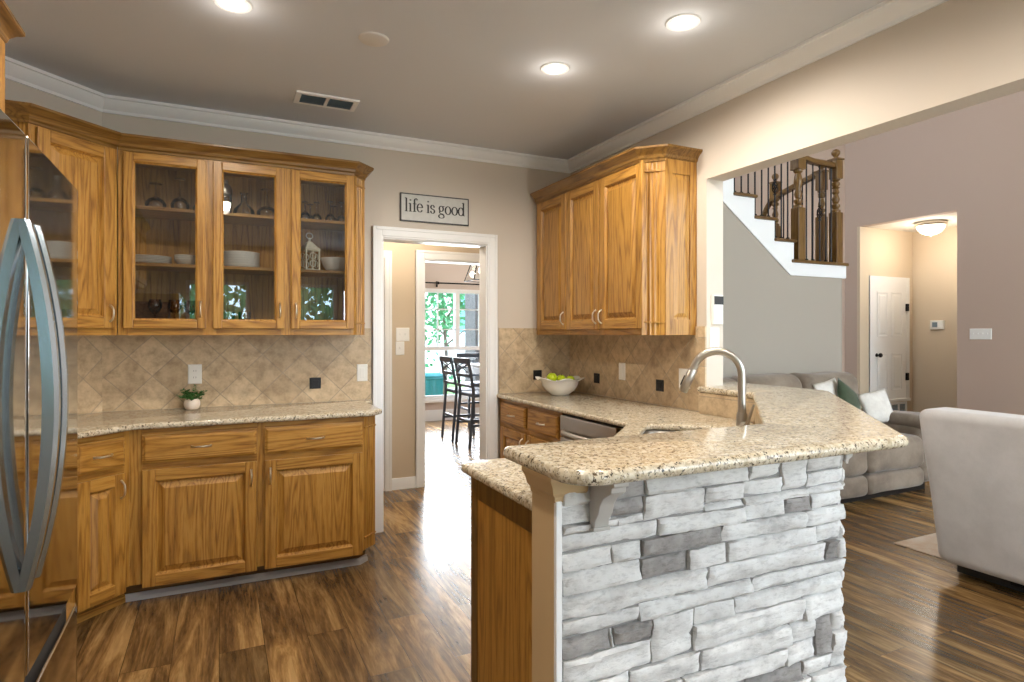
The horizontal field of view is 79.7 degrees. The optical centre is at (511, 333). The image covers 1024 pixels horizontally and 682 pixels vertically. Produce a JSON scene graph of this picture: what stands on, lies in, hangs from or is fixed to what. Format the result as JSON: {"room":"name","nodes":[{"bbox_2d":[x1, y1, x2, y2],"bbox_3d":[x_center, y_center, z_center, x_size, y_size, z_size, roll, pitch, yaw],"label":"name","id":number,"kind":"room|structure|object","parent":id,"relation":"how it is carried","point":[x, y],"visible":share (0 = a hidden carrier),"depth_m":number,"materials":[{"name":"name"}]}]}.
{"room":"kitchen","nodes":[
{"label":"kitchen","id":0,"kind":"room"},
{"bbox_2d":[5,78,101,414],"bbox_3d":[-2.549,-0.050,3.145,0.146,2.825,1.026,0,0,16],"label":"wall","id":1,"kind":"structure","parent":0,"point":[14,91],"depth_m":3.26,"materials":[{"name":"beige paint"}]},
{"bbox_2d":[5,99,121,334],"bbox_3d":[-2.310,-0.528,3.128,0.382,1.071,0.860,0,0,19],"label":"upper cabinet","id":2,"kind":"object","parent":1,"relation":"attached to","point":[85,152],"visible":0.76,"depth_m":3.12,"materials":[{"name":"brown wood"}]},
{"bbox_2d":[78,335,101,414],"bbox_3d":[-2.510,0.205,3.099,0.010,0.486,0.906,0,0,19],"label":"backsplash","id":3,"kind":"structure","parent":1,"relation":"attached to","point":[89,346],"depth_m":3.46,"materials":[{"name":"tile"}]},
{"bbox_2d":[5,0,948,172],"bbox_3d":[0.227,-1.319,0.997,3.768,0.088,6.805,0,0,-26],"label":"trim","id":4,"kind":"structure","parent":1,"relation":"attached to","point":[886,14],"depth_m":3.60,"materials":[{"name":"white paint"}]},
{"bbox_2d":[102,112,569,458],"bbox_3d":[-0.985,-0.050,4.256,3.388,2.825,0.120,0,0,-26],"label":"wall","id":5,"kind":"structure","parent":0,"point":[501,204],"depth_m":4.42,"materials":[{"name":"beige paint"}]},
{"bbox_2d":[188,364,201,383],"bbox_3d":[-1.925,0.245,3.724,0.075,0.118,0.010,0,0,-26],"label":"outlet","id":6,"kind":"object","parent":5,"relation":"attached to","point":[194,370],"visible":1,"depth_m":3.72,"materials":[{"name":"white plastic"}]},
{"bbox_2d":[102,327,370,411],"bbox_3d":[-1.661,0.205,3.861,1.541,0.486,0.010,0,0,-26],"label":"backsplash","id":7,"kind":"structure","parent":5,"relation":"attached to","point":[140,372],"depth_m":3.81,"materials":[{"name":"tile"}]},
{"bbox_2d":[118,133,373,334],"bbox_3d":[-1.544,-0.528,3.706,1.386,1.071,0.381,0,0,-26],"label":"upper cabinet","id":8,"kind":"object","parent":5,"relation":"attached to","point":[282,297],"visible":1,"depth_m":3.65,"materials":[{"name":"brown wood"}]},
{"bbox_2d":[135,301,171,318],"bbox_3d":[-2.084,-0.102,3.532,0.214,0.158,0.184,0,0,-26],"label":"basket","id":9,"kind":"object","parent":8,"relation":"on","point":[142,310],"visible":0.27,"depth_m":3.46,"materials":[{"name":"brown wicker"}]},
{"bbox_2d":[148,299,161,317],"bbox_3d":[-2.001,-0.109,3.438,0.072,0.168,0.071,0,0,-26],"label":"goblet","id":10,"kind":"object","parent":8,"relation":"in","point":[149,301],"visible":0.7,"depth_m":3.43,"materials":[{"name":"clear glass"}]},
{"bbox_2d":[144,182,166,207],"bbox_3d":[-2.038,-0.781,3.509,0.112,0.158,0.110,0,0,-26],"label":"wine glass","id":11,"kind":"object","parent":8,"relation":"on","point":[154,198],"visible":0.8,"depth_m":3.50,"materials":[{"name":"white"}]},
{"bbox_2d":[167,300,181,314],"bbox_3d":[-1.924,-0.109,3.497,0.072,0.168,0.071,0,0,-26],"label":"goblet","id":12,"kind":"object","parent":8,"relation":"in","point":[169,301],"visible":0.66,"depth_m":3.49,"materials":[{"name":"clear glass"}]},
{"bbox_2d":[170,178,189,208],"bbox_3d":[-1.928,-0.801,3.562,0.100,0.198,0.098,0,0,-26],"label":"wine glass","id":13,"kind":"object","parent":8,"relation":"on","point":[180,198],"visible":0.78,"depth_m":3.55,"materials":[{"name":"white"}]},
{"bbox_2d":[174,258,194,264],"bbox_3d":[-1.906,-0.414,3.595,0.132,0.042,0.132,0,0,-26],"label":"bowl","id":14,"kind":"object","parent":8,"relation":"on","point":[177,260],"visible":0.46,"depth_m":3.54,"materials":[{"name":"white ceramic"}]},
{"bbox_2d":[184,300,194,318],"bbox_3d":[-1.877,-0.109,3.586,0.072,0.168,0.071,0,0,-26],"label":"goblet","id":15,"kind":"object","parent":8,"relation":"in","point":[186,301],"visible":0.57,"depth_m":3.57,"materials":[{"name":"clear glass"}]},
{"bbox_2d":[224,179,231,212],"bbox_3d":[-1.715,-0.811,3.664,0.083,0.218,0.083,0,0,-26],"label":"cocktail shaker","id":16,"kind":"object","parent":8,"relation":"on","point":[227,188],"visible":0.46,"depth_m":3.66,"materials":[{"name":"silver metal"}]},
{"bbox_2d":[135,205,344,231],"bbox_3d":[-1.586,-0.692,3.726,1.294,0.019,0.282,0,0,-26],"label":"shelf","id":17,"kind":"object","parent":8,"relation":"attached to","point":[142,213],"depth_m":3.66,"materials":[{"name":"brown wood"}]},
{"bbox_2d":[135,262,344,277],"bbox_3d":[-1.586,-0.382,3.726,1.294,0.019,0.282,0,0,-26],"label":"shelf","id":18,"kind":"object","parent":8,"relation":"attached to","point":[140,267],"depth_m":3.67,"materials":[{"name":"brown wood"}]},
{"bbox_2d":[224,263,259,266],"bbox_3d":[-1.644,-0.405,3.720,0.216,0.024,0.216,0,0,-26],"label":"plate","id":19,"kind":"object","parent":8,"relation":"on","point":[225,264],"visible":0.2,"depth_m":3.63,"materials":[{"name":"white ceramic"}]},
{"bbox_2d":[224,260,259,264],"bbox_3d":[-1.644,-0.419,3.720,0.216,0.024,0.216,0,0,-26],"label":"plate","id":20,"kind":"object","parent":19,"relation":"on","point":[229,261],"visible":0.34,"depth_m":3.63,"materials":[{"name":"white ceramic"}]},
{"bbox_2d":[224,258,259,262],"bbox_3d":[-1.644,-0.434,3.720,0.216,0.024,0.216,0,0,-26],"label":"plate","id":21,"kind":"object","parent":20,"relation":"on","point":[225,259],"visible":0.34,"depth_m":3.63,"materials":[{"name":"white ceramic"}]},
{"bbox_2d":[224,256,259,259],"bbox_3d":[-1.644,-0.449,3.720,0.216,0.024,0.216,0,0,-26],"label":"plate","id":22,"kind":"object","parent":21,"relation":"on","point":[246,257],"visible":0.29,"depth_m":3.63,"materials":[{"name":"white ceramic"}]},
{"bbox_2d":[224,253,259,257],"bbox_3d":[-1.644,-0.463,3.720,0.216,0.024,0.216,0,0,-26],"label":"plate","id":23,"kind":"object","parent":22,"relation":"on","point":[225,254],"visible":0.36,"depth_m":3.63,"materials":[{"name":"white ceramic"}]},
{"bbox_2d":[224,251,259,254],"bbox_3d":[-1.644,-0.477,3.720,0.216,0.024,0.216,0,0,-26],"label":"plate","id":24,"kind":"object","parent":23,"relation":"on","point":[245,252],"visible":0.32,"depth_m":3.63,"materials":[{"name":"white ceramic"}]},
{"bbox_2d":[233,192,254,213],"bbox_3d":[-1.625,-0.778,3.718,0.124,0.148,0.122,0,0,-26],"label":"decanter","id":25,"kind":"object","parent":8,"relation":"on","point":[236,208],"visible":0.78,"depth_m":3.73,"materials":[{"name":"clear glass"}]},
{"bbox_2d":[256,188,273,214],"bbox_3d":[-1.503,-0.794,3.765,0.124,0.183,0.122,0,0,-26],"label":"wine glass","id":26,"kind":"object","parent":8,"relation":"on","point":[266,207],"visible":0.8,"depth_m":3.74,"materials":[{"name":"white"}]},
{"bbox_2d":[301,233,320,269],"bbox_3d":[-1.272,-0.514,3.853,0.104,0.243,0.104,0,0,45],"label":"lantern","id":27,"kind":"object","parent":8,"relation":"on","point":[309,246],"visible":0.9,"depth_m":3.83,"materials":[{"name":"white metal"}]},
{"bbox_2d":[320,257,344,270],"bbox_3d":[-1.136,-0.438,3.940,0.180,0.090,0.180,0,0,-3],"label":"serving bowl","id":28,"kind":"object","parent":8,"relation":"on","point":[329,263],"visible":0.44,"depth_m":3.88,"materials":[{"name":"white ceramic"}]},
{"bbox_2d":[310,377,320,388],"bbox_3d":[-1.291,0.324,4.027,0.072,0.072,0.010,0,0,-26],"label":"outlet","id":29,"kind":"object","parent":5,"relation":"attached to","point":[315,383],"visible":1,"depth_m":4.02,"materials":[{"name":"black plastic"}]},
{"bbox_2d":[357,364,367,380],"bbox_3d":[-1.015,0.264,4.158,0.072,0.115,0.010,0,0,-26],"label":"light switch","id":30,"kind":"object","parent":5,"relation":"attached to","point":[362,369],"visible":1,"depth_m":4.16,"materials":[{"name":"white plastic"}]},
{"bbox_2d":[400,192,468,225],"bbox_3d":[-0.550,-0.888,4.388,0.510,0.196,0.016,0,0,-26],"label":"wall sign","id":31,"kind":"object","parent":5,"relation":"attached to","point":[422,208],"visible":1,"depth_m":4.38,"materials":[{"name":"grey wood"}]},
{"bbox_2d":[372,225,497,532],"bbox_3d":[-0.559,0.312,4.445,0.930,2.100,0.154,0,0,-26],"label":"trim","id":32,"kind":"structure","parent":5,"relation":"attached to","point":[487,243],"depth_m":4.47,"materials":[{"name":"white paint"}]},
{"bbox_2d":[499,328,569,393],"bbox_3d":[0.183,0.203,4.741,0.623,0.491,0.010,0,0,-26],"label":"backsplash","id":33,"kind":"structure","parent":5,"relation":"attached to","point":[522,351],"depth_m":4.71,"materials":[{"name":"tile"}]},
{"bbox_2d":[533,370,541,379],"bbox_3d":[0.199,0.317,4.738,0.072,0.072,0.010,0,0,-26],"label":"outlet","id":34,"kind":"object","parent":5,"relation":"attached to","point":[535,372],"visible":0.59,"depth_m":4.73,"materials":[{"name":"black plastic"}]},
{"bbox_2d":[384,242,479,477],"bbox_3d":[-0.969,0.062,5.455,2.550,2.600,0.120,0,0,-26],"label":"wall","id":35,"kind":"structure","parent":0,"point":[403,254],"depth_m":5.40,"materials":[{"name":"beige paint"}]},
{"bbox_2d":[384,250,391,490],"bbox_3d":[-1.426,0.321,5.136,0.854,2.082,0.062,0,0,-26],"label":"door","id":36,"kind":"structure","parent":35,"relation":"in","point":[387,254],"depth_m":5.31,"materials":[{"name":"white paint"}]},
{"bbox_2d":[396,342,403,354],"bbox_3d":[-0.980,0.127,5.374,0.078,0.118,0.016,0,0,-26],"label":"light switch","id":37,"kind":"object","parent":35,"relation":"attached to","point":[399,345],"visible":1,"depth_m":5.37,"materials":[{"name":"white plastic"}]},
{"bbox_2d":[396,328,408,340],"bbox_3d":[-0.957,0.006,5.385,0.120,0.118,0.016,0,0,-26],"label":"light switch","id":38,"kind":"object","parent":35,"relation":"attached to","point":[402,334],"visible":1,"depth_m":5.38,"materials":[{"name":"white plastic"}]},
{"bbox_2d":[392,476,415,489],"bbox_3d":[-0.952,1.312,5.388,0.218,0.100,0.014,0,0,-26],"label":"baseboard","id":39,"kind":"structure","parent":35,"relation":"attached to","point":[404,482],"depth_m":5.38,"materials":[{"name":"white paint"}]},
{"bbox_2d":[415,250,479,487],"bbox_3d":[-0.446,0.310,5.689,0.955,2.105,0.154,0,0,-26],"label":"trim","id":40,"kind":"structure","parent":35,"relation":"attached to","point":[421,256],"depth_m":5.44,"materials":[{"name":"white paint"}]},
{"bbox_2d":[4,0,884,159],"bbox_3d":[0.208,-1.413,0.944,3.888,0.100,6.925,0,0,-26],"label":"ceiling","id":41,"kind":"structure","parent":0,"point":[463,72],"depth_m":3.00,"materials":[{"name":"white paint"}]},
{"bbox_2d":[213,0,252,13],"bbox_3d":[-1.149,-1.357,2.527,0.154,0.012,0.154,0,0,-26],"label":"recessed light","id":42,"kind":"object","parent":41,"relation":"in","point":[234,6],"visible":1,"depth_m":2.53,"materials":[{"name":"white paint"}]},
{"bbox_2d":[293,90,359,111],"bbox_3d":[-1.084,-1.357,3.583,0.350,0.012,0.180,0,0,-26],"label":"ceiling vent","id":43,"kind":"object","parent":41,"relation":"in","point":[301,97],"visible":1,"depth_m":3.57,"materials":[{"name":"grey metal"}]},
{"bbox_2d":[358,32,388,46],"bbox_3d":[-0.638,-1.357,2.836,0.140,0.012,0.140,0,0,-26],"label":"ceiling speaker cover","id":44,"kind":"object","parent":41,"relation":"attached to","point":[374,39],"visible":1,"depth_m":2.82,"materials":[{"name":"white plastic"}]},
{"bbox_2d":[540,61,569,74],"bbox_3d":[0.221,-1.357,3.146,0.154,0.012,0.154,0,0,-26],"label":"recessed light","id":45,"kind":"object","parent":41,"relation":"in","point":[550,68],"visible":1,"depth_m":3.13,"materials":[{"name":"white paint"}]},
{"bbox_2d":[665,13,700,30],"bbox_3d":[0.747,-1.357,2.681,0.154,0.012,0.154,0,0,-26],"label":"recessed light","id":46,"kind":"object","parent":41,"relation":"in","point":[683,21],"visible":1,"depth_m":2.67,"materials":[{"name":"white paint"}]},
{"bbox_2d":[425,262,479,409],"bbox_3d":[-1.416,-0.013,9.585,4.900,2.750,0.120,0,0,-26],"label":"wall","id":47,"kind":"structure","parent":0,"point":[440,272],"depth_m":9.72,"materials":[{"name":"beige paint"}]},
{"bbox_2d":[425,288,479,402],"bbox_3d":[-0.810,0.182,9.824,1.560,1.780,0.170,0,0,-26],"label":"window","id":48,"kind":"structure","parent":47,"relation":"in","point":[456,309],"depth_m":9.76,"materials":[{"name":"white paint"}]},
{"bbox_2d":[425,407,479,420],"bbox_3d":[-1.431,1.277,9.501,4.800,0.170,0.018,0,0,-26],"label":"baseboard","id":49,"kind":"structure","parent":47,"relation":"attached to","point":[430,415],"depth_m":9.64,"materials":[{"name":"white paint"}]},
{"bbox_2d":[425,281,479,286],"bbox_3d":[-0.740,-0.778,9.794,1.800,0.090,0.085,0,0,-26],"label":"curtain rod","id":50,"kind":"object","parent":47,"relation":"attached to","point":[436,282],"visible":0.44,"depth_m":9.63,"materials":[{"name":"black metal"}]},
{"bbox_2d":[77,420,1023,681],"bbox_3d":[2.095,1.412,4.434,10.400,0.100,12.600,0,0,-26],"label":"floor","id":51,"kind":"structure","parent":0,"point":[402,614],"depth_m":2.97,"materials":[{"name":"brown wood"}]},
{"bbox_2d":[0,109,77,681],"bbox_3d":[-1.212,0.508,0.884,0.929,1.708,0.906,0,0,-26],"label":"refrigerator","id":52,"kind":"object","parent":51,"relation":"on","point":[39,204],"visible":1,"depth_m":1.05,"materials":[{"name":"grey metal"}]},
{"bbox_2d":[67,431,129,623],"bbox_3d":[-2.206,0.921,2.946,0.573,0.882,0.491,0,0,19],"label":"base cabinet","id":53,"kind":"object","parent":51,"relation":"on","point":[103,460],"visible":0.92,"depth_m":2.93,"materials":[{"name":"brown wood"}]},
{"bbox_2d":[124,415,375,601],"bbox_3d":[-1.481,0.921,3.583,1.285,0.882,0.658,0,0,-26],"label":"base cabinet","id":54,"kind":"object","parent":51,"relation":"on","point":[212,506],"visible":0.98,"depth_m":3.29,"materials":[{"name":"brown wood"}]},
{"bbox_2d":[439,356,479,441],"bbox_3d":[-0.642,0.827,8.026,0.505,1.070,0.440,0,0,-26],"label":"counter chair","id":55,"kind":"object","parent":51,"relation":"on","point":[442,359],"visible":0.59,"depth_m":7.92,"materials":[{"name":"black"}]},
{"bbox_2d":[453,357,479,448],"bbox_3d":[-0.408,0.827,7.560,0.505,1.070,0.440,0,0,-29],"label":"counter chair","id":56,"kind":"object","parent":51,"relation":"on","point":[474,394],"visible":0.54,"depth_m":7.41,"materials":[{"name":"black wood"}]},
{"bbox_2d":[456,353,479,427],"bbox_3d":[-0.539,0.827,9.141,0.440,1.070,0.505,0,0,-26],"label":"counter chair","id":57,"kind":"object","parent":51,"relation":"on","point":[459,355],"visible":0.23,"depth_m":9.26,"materials":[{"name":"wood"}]},
{"bbox_2d":[464,363,479,373],"bbox_3d":[0.253,0.894,8.154,1.240,0.954,1.700,0,0,-26],"label":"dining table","id":58,"kind":"object","parent":51,"relation":"on","point":[475,367],"visible":0.02,"depth_m":8.38,"materials":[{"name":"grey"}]},
{"bbox_2d":[471,477,531,681],"bbox_3d":[0.640,0.921,2.499,0.894,0.882,2.066,0,0,34],"label":"base cabinet","id":59,"kind":"object","parent":51,"relation":"on","point":[501,527],"visible":0.19,"depth_m":1.92,"materials":[{"name":"brown wood"}]},
{"bbox_2d":[461,391,753,510],"bbox_3d":[0.265,0.463,3.227,1.753,0.030,2.792,0,0,-26],"label":"countertop","id":60,"kind":"structure","parent":59,"relation":"on","point":[505,476],"depth_m":3.21,"materials":[{"name":"stone"}]},
{"bbox_2d":[535,376,584,395],"bbox_3d":[0.353,0.382,4.512,0.353,0.131,0.372,0,0,42],"label":"fruit bowl","id":61,"kind":"object","parent":60,"relation":"on","point":[562,387],"visible":0.91,"depth_m":4.41,"materials":[{"name":"white ceramic"}]},
{"bbox_2d":[547,373,556,380],"bbox_3d":[0.291,0.315,4.482,0.078,0.075,0.078,0,0,-26],"label":"apple","id":62,"kind":"object","parent":61,"relation":"in","point":[552,376],"visible":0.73,"depth_m":4.45,"materials":[{"name":"green food"}]},
{"bbox_2d":[643,430,673,433],"bbox_3d":[0.719,0.572,2.656,0.400,0.181,0.790,0,0,19],"label":"sink","id":63,"kind":"object","parent":60,"relation":"in","point":[646,431],"visible":0.05,"depth_m":3.05,"materials":[{"name":"silver metal"}]},
{"bbox_2d":[679,347,754,425],"bbox_3d":[0.868,0.253,2.613,0.307,0.390,0.087,0,0,19],"label":"faucet","id":64,"kind":"object","parent":60,"relation":"on","point":[741,417],"visible":0.86,"depth_m":2.59,"materials":[{"name":"silver metal"}]},
{"bbox_2d":[500,399,565,457],"bbox_3d":[0.355,0.921,4.303,0.653,0.882,0.930,0,0,-26],"label":"base cabinet","id":65,"kind":"object","parent":51,"relation":"on","point":[520,424],"visible":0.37,"depth_m":4.19,"materials":[{"name":"brown wood"}]},
{"bbox_2d":[560,414,672,440],"bbox_3d":[0.652,0.923,3.592,0.629,0.878,0.589,0,0,-26],"label":"dishwasher","id":66,"kind":"object","parent":51,"relation":"on","point":[572,427],"visible":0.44,"depth_m":3.50,"materials":[{"name":"silver metal"}]},
{"bbox_2d":[522,392,852,681],"bbox_3d":[0.890,0.847,2.365,0.757,1.030,2.432,0,0,28],"label":"half wall","id":67,"kind":"structure","parent":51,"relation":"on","point":[732,575],"depth_m":1.63,"materials":[{"name":"white stone"}]},
{"bbox_2d":[504,382,908,485],"bbox_3d":[0.981,0.315,2.442,0.950,0.034,2.766,0,0,29],"label":"countertop","id":68,"kind":"structure","parent":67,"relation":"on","point":[798,424],"depth_m":1.67,"materials":[{"name":"stone"}]},
{"bbox_2d":[723,372,927,503],"bbox_3d":[2.336,0.860,5.112,2.751,1.004,0.908,0,0,-26],"label":"sofa","id":69,"kind":"object","parent":51,"relation":"on","point":[874,474],"visible":0.29,"depth_m":5.10,"materials":[{"name":"grey fabric"}]},
{"bbox_2d":[812,378,836,395],"bbox_3d":[2.829,0.562,5.450,0.345,0.333,0.114,0,0,-26],"label":"throw pillow","id":70,"kind":"object","parent":69,"relation":"on","point":[830,385],"visible":0.31,"depth_m":5.44,"materials":[{"name":"beige fabric"}]},
{"bbox_2d":[837,378,860,409],"bbox_3d":[2.990,0.622,5.438,0.488,0.473,0.152,0,0,-33],"label":"throw pillow","id":71,"kind":"object","parent":69,"relation":"on","point":[844,391],"visible":0.57,"depth_m":5.40,"materials":[{"name":"green fabric"}]},
{"bbox_2d":[842,452,868,476],"bbox_3d":[2.387,0.994,5.006,0.737,0.282,0.670,0,0,-26],"label":"seat cushion","id":72,"kind":"object","parent":69,"relation":"on","point":[858,464],"depth_m":4.79,"materials":[{"name":"beige fabric"}]},
{"bbox_2d":[857,388,892,422],"bbox_3d":[3.277,0.662,5.508,0.346,0.336,0.121,0,0,-11],"label":"throw pillow","id":73,"kind":"object","parent":69,"relation":"on","point":[876,404],"visible":0.8,"depth_m":5.48,"materials":[{"name":"beige fabric"}]},
{"bbox_2d":[866,433,923,472],"bbox_3d":[3.039,0.994,5.319,0.728,0.281,0.670,0,0,-26],"label":"seat cushion","id":74,"kind":"object","parent":69,"relation":"on","point":[910,458],"depth_m":5.04,"materials":[{"name":"beige fabric"}]},
{"bbox_2d":[894,533,940,557],"bbox_3d":[4.166,1.358,3.054,2.250,0.008,3.125,0,0,-26],"label":"area rug","id":75,"kind":"object","parent":51,"relation":"on","point":[927,544],"visible":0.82,"depth_m":3.94,"materials":[{"name":"beige fabric"}]},
{"bbox_2d":[919,407,1023,592],"bbox_3d":[3.048,0.879,2.802,1.015,0.948,1.758,0,0,-26],"label":"armchair","id":76,"kind":"object","parent":75,"relation":"on","point":[974,459],"visible":1,"depth_m":3.17,"materials":[{"name":"beige fabric"}]},
{"bbox_3d":[-1.942,0.921,1.943,0.648,0.882,1.500,0,0,-26],"label":"base cabinet","id":77,"kind":"object","parent":51,"relation":"on","visible":0},
{"bbox_2d":[78,400,381,438],"bbox_3d":[-1.440,0.463,2.659,2.170,0.030,2.350,0,0,-26],"label":"countertop","id":78,"kind":"structure","parent":77,"relation":"on","point":[101,423],"depth_m":3.41,"materials":[{"name":"stone"}]},
{"bbox_2d":[177,384,207,409],"bbox_3d":[-1.901,0.376,3.644,0.168,0.144,0.154,0,0,-26],"label":"potted plant","id":79,"kind":"object","parent":78,"relation":"on","point":[191,402],"visible":1,"depth_m":3.62,"materials":[{"name":"green plant"}]},
{"bbox_2d":[723,203,841,377],"bbox_3d":[1.935,-0.407,5.521,2.952,3.538,0.100,0,0,-26],"label":"wall","id":80,"kind":"structure","parent":0,"point":[776,321],"depth_m":5.69,"materials":[{"name":"beige paint"}]},
{"bbox_2d":[723,149,848,277],"bbox_3d":[1.761,-1.617,5.968,3.023,2.129,1.125,0,0,-26],"label":"staircase","id":81,"kind":"structure","parent":80,"relation":"on","point":[789,253],"depth_m":5.87,"materials":[{"name":"white paint"}]},
{"bbox_2d":[735,145,844,371],"bbox_3d":[2.208,-1.338,7.148,4.857,5.400,0.100,0,0,-26],"label":"wall","id":82,"kind":"structure","parent":0,"point":[824,155],"depth_m":7.84,"materials":[{"name":"beige paint"}]},
{"bbox_2d":[570,0,1023,411],"bbox_3d":[2.042,-1.338,1.714,0.125,5.400,7.335,0,0,-26],"label":"wall","id":83,"kind":"structure","parent":0,"point":[952,55],"depth_m":2.73,"materials":[{"name":"beige paint"}]},
{"bbox_2d":[530,144,702,334],"bbox_3d":[0.608,-0.528,4.121,0.384,1.071,1.475,0,0,-26],"label":"upper cabinet","id":84,"kind":"object","parent":83,"relation":"attached to","point":[617,235],"visible":1,"depth_m":3.65,"materials":[{"name":"brown wood"}]},
{"bbox_2d":[619,363,624,379],"bbox_3d":[0.756,0.259,4.228,0.010,0.118,0.072,0,0,-26],"label":"outlet","id":85,"kind":"object","parent":83,"relation":"attached to","point":[621,365],"visible":1,"depth_m":4.22,"materials":[{"name":"white plastic"}]},
{"bbox_2d":[570,326,697,410],"bbox_3d":[0.771,0.203,4.218,0.010,0.491,1.460,0,0,-26],"label":"backsplash","id":86,"kind":"structure","parent":83,"relation":"attached to","point":[646,358],"depth_m":4.08,"materials":[{"name":"tile"}]},
{"bbox_2d":[656,379,663,391],"bbox_3d":[0.929,0.326,3.865,0.010,0.072,0.072,0,0,-26],"label":"outlet","id":87,"kind":"object","parent":83,"relation":"attached to","point":[659,383],"visible":1,"depth_m":3.85,"materials":[{"name":"black plastic"}]},
{"bbox_2d":[679,368,689,388],"bbox_3d":[1.026,0.267,3.661,0.010,0.118,0.095,0,0,-26],"label":"light switch","id":88,"kind":"object","parent":83,"relation":"attached to","point":[682,372],"visible":0.48,"depth_m":3.68,"materials":[{"name":"white plastic"}]},
{"bbox_2d":[698,326,706,410],"bbox_3d":[1.097,0.203,3.534,0.012,0.491,0.055,0,0,-26],"label":"trim","id":89,"kind":"structure","parent":83,"relation":"attached to","point":[702,330],"depth_m":3.52,"materials":[{"name":"stone"}]},
{"bbox_2d":[710,328,718,347],"bbox_3d":[1.168,0.022,3.533,0.072,0.115,0.010,0,0,-26],"label":"light switch","id":90,"kind":"object","parent":83,"relation":"attached to","point":[714,332],"visible":0.98,"depth_m":3.53,"materials":[{"name":"white plastic"}]},
{"bbox_2d":[711,295,723,324],"bbox_3d":[1.184,-0.138,3.533,0.076,0.170,0.024,0,0,-26],"label":"alarm keypad","id":91,"kind":"object","parent":83,"relation":"attached to","point":[717,301],"visible":1,"depth_m":3.52,"materials":[{"name":"white plastic"}]},
{"bbox_2d":[869,212,956,231],"bbox_3d":[5.758,-1.445,6.881,1.080,0.105,3.260,0,0,-26],"label":"ceiling","id":92,"kind":"structure","parent":0,"point":[908,225],"depth_m":7.75,"materials":[{"name":"beige paint"}]},
{"bbox_2d":[914,219,947,235],"bbox_3d":[5.218,-1.303,7.642,0.350,0.180,0.350,0,0,-26],"label":"flush ceiling light","id":93,"kind":"object","parent":92,"relation":"attached to","point":[928,227],"visible":1,"depth_m":7.54,"materials":[{"name":"white glass"}]},
{"bbox_2d":[845,90,1023,414],"bbox_3d":[6.783,-1.338,4.594,1.200,5.400,8.650,0,0,-26],"label":"wall","id":94,"kind":"structure","parent":0,"point":[968,162],"depth_m":7.09,"materials":[{"name":"beige paint"}]},
{"bbox_2d":[869,275,910,401],"bbox_3d":[5.071,0.075,8.181,0.830,1.675,0.082,0,0,-26],"label":"door","id":95,"kind":"structure","parent":94,"relation":"in","point":[889,297],"depth_m":8.21,"materials":[{"name":"white paint"}]},
{"bbox_2d":[890,401,906,410],"bbox_3d":[5.057,1.122,8.211,0.720,0.400,0.014,0,0,-26],"label":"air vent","id":96,"kind":"object","parent":94,"relation":"in","point":[897,405],"visible":0.18,"depth_m":8.29,"materials":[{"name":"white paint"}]},
{"bbox_2d":[930,320,944,328],"bbox_3d":[5.634,-0.118,8.129,0.030,0.120,0.170,0,0,-26],"label":"thermostat","id":97,"kind":"object","parent":94,"relation":"attached to","point":[934,324],"visible":1,"depth_m":8.11,"materials":[{"name":"white plastic"}]},
{"bbox_2d":[970,329,991,338],"bbox_3d":[5.112,0.003,6.683,0.016,0.099,0.204,0,0,-26],"label":"light switch","id":98,"kind":"object","parent":94,"relation":"attached to","point":[974,333],"visible":1,"depth_m":6.68,"materials":[{"name":"white plastic"}]},
{"bbox_3d":[-0.643,-1.338,7.848,5.000,0.100,3.920,0,0,-26],"label":"ceiling","id":99,"kind":"structure","parent":0,"visible":0},
{"bbox_2d":[464,265,479,282],"bbox_3d":[-0.369,-0.960,7.414,0.332,0.655,0.332,0,0,-26],"label":"pendant light","id":100,"kind":"object","parent":99,"relation":"hanging from","point":[470,265],"visible":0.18,"depth_m":7.41,"materials":[{"name":"black metal"}]},
{"bbox_3d":[-1.361,-0.050,-0.167,0.100,2.825,6.270,0,0,-26],"label":"wall","id":101,"kind":"structure","parent":0,"visible":0},
{"bbox_2d":[0,0,24,112],"bbox_3d":[-1.570,-0.527,1.138,0.636,1.038,1.906,0,0,-26],"label":"upper cabinet","id":102,"kind":"object","parent":101,"relation":"attached to","point":[10,28],"visible":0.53,"depth_m":2.02,"materials":[{"name":"brown wood"}]},
{"label":"outside","id":103,"kind":"structure","parent":0,"visible":0},
{"bbox_2d":[447,380,464,394],"bbox_3d":[-10.432,1.662,33.470,50.000,0.100,50.600,0,0,-26],"label":"ground","id":104,"kind":"structure","parent":103,"point":[449,385],"depth_m":18.76,"materials":[{"name":"white"}]},
{"bbox_2d":[425,372,443,395],"bbox_3d":[-1.531,1.176,11.568,0.409,0.872,0.459,0,0,-26],"label":"bin","id":105,"kind":"object","parent":104,"relation":"on","point":[434,382],"visible":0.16,"depth_m":11.38,"materials":[{"name":"teal plastic"}]},
{"bbox_2d":[425,293,464,394],"bbox_3d":[-1.775,-0.047,12.444,3.375,3.322,2.586,0,0,27],"label":"tree","id":106,"kind":"object","parent":104,"relation":"on","point":[446,324],"visible":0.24,"depth_m":12.25,"materials":[{"name":"green plant"}]},
{"bbox_2d":[425,293,464,380],"bbox_3d":[-4.310,-1.988,23.428,9.800,7.200,7.200,0,0,-26],"label":"house","id":107,"kind":"structure","parent":104,"relation":"on","point":[431,355],"depth_m":20.98,"materials":[{"name":"brick"}]},
{"bbox_2d":[465,294,479,387],"bbox_3d":[-0.527,-0.313,10.995,0.560,3.850,0.580,0,0,-26],"label":"porch post","id":108,"kind":"object","parent":104,"relation":"on","point":[471,300],"visible":0.05,"depth_m":10.83,"materials":[{"name":"wood"}]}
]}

